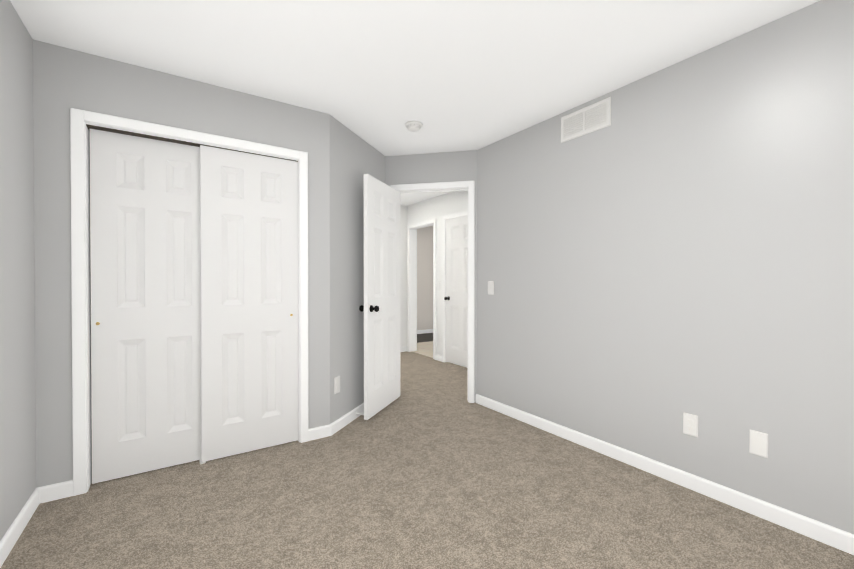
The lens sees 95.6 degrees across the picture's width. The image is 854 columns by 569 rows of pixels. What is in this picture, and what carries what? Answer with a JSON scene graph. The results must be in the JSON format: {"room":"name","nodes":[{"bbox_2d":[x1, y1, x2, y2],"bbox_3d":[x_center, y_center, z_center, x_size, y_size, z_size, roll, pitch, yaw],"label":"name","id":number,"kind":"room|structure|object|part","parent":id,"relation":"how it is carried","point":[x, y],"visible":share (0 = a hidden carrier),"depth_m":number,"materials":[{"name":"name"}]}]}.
{"room":"empty bedroom","nodes":[
{"label":"empty bedroom","id":0,"kind":"room"},
{"bbox_2d":[0,0,35,540],"bbox_3d":[-1.327,-0.048,0.801,0.120,2.440,4.570,0,1,-33],"label":"wall","id":1,"kind":"structure","parent":0,"point":[17,387],"depth_m":1.79,"materials":[{"name":"grey paint"}]},
{"bbox_2d":[0,488,39,567],"bbox_3d":[-1.067,1.127,0.535,0.014,0.095,3.585,0,1,-33],"label":"baseboard","id":2,"kind":"structure","parent":1,"relation":"attached to","point":[14,531],"depth_m":1.76,"materials":[{"name":"white wood"}]},
{"bbox_2d":[89,130,91,481],"bbox_3d":[-1.475,0.122,2.574,1.199,2.074,0.024,0,1,-34],"label":"door frame","id":3,"kind":"structure","parent":0,"point":[90,300],"depth_m":2.24,"materials":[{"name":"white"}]},
{"bbox_2d":[33,39,329,487],"bbox_3d":[-1.476,-0.061,2.489,1.715,2.440,0.120,0,1,-34],"label":"wall","id":4,"kind":"structure","parent":0,"point":[65,79],"depth_m":2.16,"materials":[{"name":"grey paint"}]},
{"bbox_2d":[38,480,72,502],"bbox_3d":[-1.988,1.115,2.068,0.145,0.095,0.014,0,1,-34],"label":"baseboard","id":5,"kind":"structure","parent":4,"relation":"attached to","point":[52,492],"depth_m":2.06,"materials":[{"name":"white wood"}]},
{"bbox_2d":[90,129,200,483],"bbox_3d":[-1.669,0.126,2.386,0.610,2.022,0.036,0,1,-34],"label":"closet door","id":6,"kind":"structure","parent":4,"relation":"in","point":[145,268],"depth_m":2.34,"materials":[{"name":"white wood"}]},
{"bbox_2d":[70,108,307,495],"bbox_3d":[-1.433,0.102,2.511,1.281,2.115,0.137,0,1,-34],"label":"trim","id":7,"kind":"structure","parent":4,"relation":"attached to","point":[80,273],"depth_m":2.15,"materials":[{"name":"white wood"}]},
{"bbox_2d":[86,124,297,161],"bbox_3d":[-1.436,-0.889,2.509,1.161,0.005,0.090,0,1,-34],"label":"door track","id":8,"kind":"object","parent":4,"relation":"attached to","point":[89,127],"depth_m":2.35,"materials":[{"name":"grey metal"}]},
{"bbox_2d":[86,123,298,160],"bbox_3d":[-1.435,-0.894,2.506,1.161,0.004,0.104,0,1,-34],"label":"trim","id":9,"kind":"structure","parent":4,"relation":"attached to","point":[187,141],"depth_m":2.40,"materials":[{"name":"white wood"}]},
{"bbox_2d":[200,145,298,461],"bbox_3d":[-1.197,0.124,2.651,0.610,2.022,0.036,0,1,-34],"label":"closet door","id":10,"kind":"structure","parent":4,"relation":"in","point":[249,285],"depth_m":2.62,"materials":[{"name":"white wood"}]},
{"bbox_2d":[308,424,330,440],"bbox_3d":[-0.798,1.109,2.881,0.174,0.095,0.014,0,1,-34],"label":"baseboard","id":11,"kind":"structure","parent":4,"relation":"attached to","point":[319,432],"depth_m":2.87,"materials":[{"name":"white wood"}]},
{"bbox_2d":[329,114,384,423],"bbox_3d":[-0.626,-0.069,3.456,0.120,2.440,1.081,0,0,18],"label":"wall","id":12,"kind":"structure","parent":0,"point":[354,158],"depth_m":3.18,"materials":[{"name":"grey paint"}]},
{"bbox_2d":[334,376,339,393],"bbox_3d":[-0.700,0.785,3.024,0.008,0.126,0.076,0,0,18],"label":"electrical outlet","id":13,"kind":"object","parent":12,"relation":"attached to","point":[336,384],"visible":1,"depth_m":3.02,"materials":[{"name":"white plastic"}]},
{"bbox_2d":[331,403,363,435],"bbox_3d":[-0.571,1.104,3.419,0.014,0.095,1.036,0,0,18],"label":"baseboard","id":14,"kind":"structure","parent":12,"relation":"attached to","point":[343,421],"depth_m":3.14,"materials":[{"name":"white wood"}]},
{"bbox_2d":[400,205,407,346],"bbox_3d":[-1.037,-0.089,6.080,1.620,2.440,0.120,0,1,-33],"label":"wall","id":15,"kind":"structure","parent":0,"point":[403,269],"depth_m":6.43,"materials":[{"name":"white paint"}]},
{"bbox_2d":[400,346,406,351],"bbox_3d":[-0.899,1.083,6.099,1.380,0.095,0.014,0,1,-33],"label":"baseboard","id":16,"kind":"structure","parent":15,"relation":"attached to","point":[403,349],"depth_m":6.42,"materials":[{"name":"white wood"}]},
{"bbox_2d":[10,0,819,225],"bbox_3d":[-0.020,-1.353,4.071,6.300,0.120,8.900,0,1,-33],"label":"ceiling","id":17,"kind":"structure","parent":0,"point":[457,75],"depth_m":2.09,"materials":[{"name":"white paint"}]},
{"bbox_2d":[405,121,422,131],"bbox_3d":[-0.105,-1.262,3.110,0.140,0.046,0.140,0,1,-33],"label":"smoke detector","id":18,"kind":"object","parent":17,"relation":"attached to","point":[412,127],"visible":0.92,"depth_m":3.07,"materials":[{"name":"white plastic"}]},
{"bbox_2d":[417,226,432,329],"bbox_3d":[-0.479,-0.108,8.449,1.900,2.440,0.120,0,1,-33],"label":"wall","id":19,"kind":"structure","parent":0,"point":[424,278],"depth_m":8.66,"materials":[{"name":"grey paint"}]},
{"bbox_2d":[417,329,432,333],"bbox_3d":[-0.392,1.065,8.434,1.780,0.095,0.014,0,1,-33],"label":"baseboard","id":20,"kind":"structure","parent":19,"relation":"attached to","point":[424,331],"depth_m":8.64,"materials":[{"name":"white wood"}]},
{"bbox_2d":[0,333,853,568],"bbox_3d":[-0.020,1.187,4.091,6.300,0.119,8.900,0,1,-33],"label":"floor","id":21,"kind":"structure","parent":0,"point":[431,467],"depth_m":1.96,"materials":[{"name":"beige carpet"}]},
{"bbox_2d":[411,341,448,362],"bbox_3d":[0.613,1.109,6.801,1.880,0.006,1.750,0,1,-33],"label":"floor","id":22,"kind":"structure","parent":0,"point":[425,348],"depth_m":6.59,"materials":[{"name":"beige tile"}]},
{"bbox_2d":[385,150,476,401],"bbox_3d":[0.058,-0.072,3.866,1.049,2.440,0.120,0,0,12],"label":"wall","id":23,"kind":"structure","parent":0,"point":[452,166],"depth_m":3.78,"materials":[{"name":"grey paint"}]},
{"bbox_2d":[359,174,399,419],"bbox_3d":[-0.393,0.102,3.539,0.175,2.032,0.720,0,0,18],"label":"bedroom door","id":24,"kind":"structure","parent":23,"relation":"in","point":[380,308],"depth_m":3.46,"materials":[{"name":"white wood"}]},
{"bbox_3d":[-0.486,0.203,3.260,0.175,0.062,0.062,0,0,18],"label":"knob","id":25,"kind":"part","parent":24,"relation":"part of","materials":[{"name":"black metal"}]},
{"bbox_2d":[391,181,473,402],"bbox_3d":[0.060,0.077,3.866,0.835,2.142,0.152,0,0,12],"label":"door frame","id":26,"kind":"structure","parent":23,"relation":"attached to","point":[468,186],"depth_m":3.72,"materials":[{"name":"white wood"}]},
{"bbox_2d":[408,191,467,355],"bbox_3d":[0.489,-0.083,5.332,0.120,2.440,3.040,0,1,-33],"label":"wall","id":27,"kind":"structure","parent":0,"point":[438,208],"depth_m":5.69,"materials":[{"name":"white paint"}]},
{"bbox_2d":[407,218,435,359],"bbox_3d":[-0.037,0.073,6.142,0.152,2.115,0.830,0,1,-33],"label":"door frame","id":28,"kind":"structure","parent":27,"relation":"attached to","point":[412,287],"depth_m":6.42,"materials":[{"name":"white wood"}]},
{"bbox_2d":[436,354,441,361],"bbox_3d":[0.182,1.086,5.690,0.014,0.095,0.180,0,1,-33],"label":"baseboard","id":29,"kind":"structure","parent":27,"relation":"attached to","point":[438,357],"depth_m":5.69,"materials":[{"name":"white wood"}]},
{"bbox_2d":[442,211,467,361],"bbox_3d":[0.515,0.080,5.293,0.152,2.115,0.835,0,1,-33],"label":"door frame","id":30,"kind":"structure","parent":27,"relation":"attached to","point":[456,215],"depth_m":5.56,"materials":[{"name":"white wood"}]},
{"bbox_2d":[444,216,467,367],"bbox_3d":[0.482,0.093,5.272,0.175,2.032,0.709,0,1,-33],"label":"hall door","id":31,"kind":"structure","parent":27,"relation":"in","point":[456,298],"depth_m":5.35,"materials":[{"name":"white wood"}]},
{"bbox_2d":[477,0,853,533],"bbox_3d":[1.524,-0.059,2.223,0.120,2.440,3.840,0,1,-33],"label":"wall","id":32,"kind":"structure","parent":0,"point":[664,252],"depth_m":2.13,"materials":[{"name":"grey paint"}]},
{"bbox_2d":[488,281,493,293],"bbox_3d":[0.582,0.031,3.550,0.010,0.118,0.072,0,1,-33],"label":"bedroom light switch","id":33,"kind":"object","parent":32,"relation":"attached to","point":[490,287],"visible":1,"depth_m":3.54,"materials":[{"name":"white plastic"}]},
{"bbox_2d":[561,97,610,142],"bbox_3d":[1.109,-1.155,2.733,0.008,0.188,0.393,0,1,-33],"label":"air vent","id":34,"kind":"object","parent":32,"relation":"in","point":[590,118],"visible":1,"depth_m":2.72,"materials":[{"name":"white metal"}]},
{"bbox_2d":[476,394,853,554],"bbox_3d":[1.463,1.114,2.204,0.014,0.095,3.620,0,1,-33],"label":"baseboard","id":35,"kind":"structure","parent":32,"relation":"attached to","point":[839,539],"depth_m":2.13,"materials":[{"name":"white wood"}]},
{"bbox_2d":[683,413,697,436],"bbox_3d":[1.481,0.790,2.178,0.008,0.118,0.072,0,1,-33],"label":"electrical outlet","id":36,"kind":"object","parent":32,"relation":"attached to","point":[690,424],"visible":1,"depth_m":2.17,"materials":[{"name":"white plastic"}]},
{"bbox_2d":[750,430,767,457],"bbox_3d":[1.648,0.792,1.923,0.007,0.118,0.072,0,1,-33],"label":"electrical outlet","id":37,"kind":"object","parent":32,"relation":"attached to","point":[759,443],"visible":1,"depth_m":1.92,"materials":[{"name":"white plastic"}]}
]}

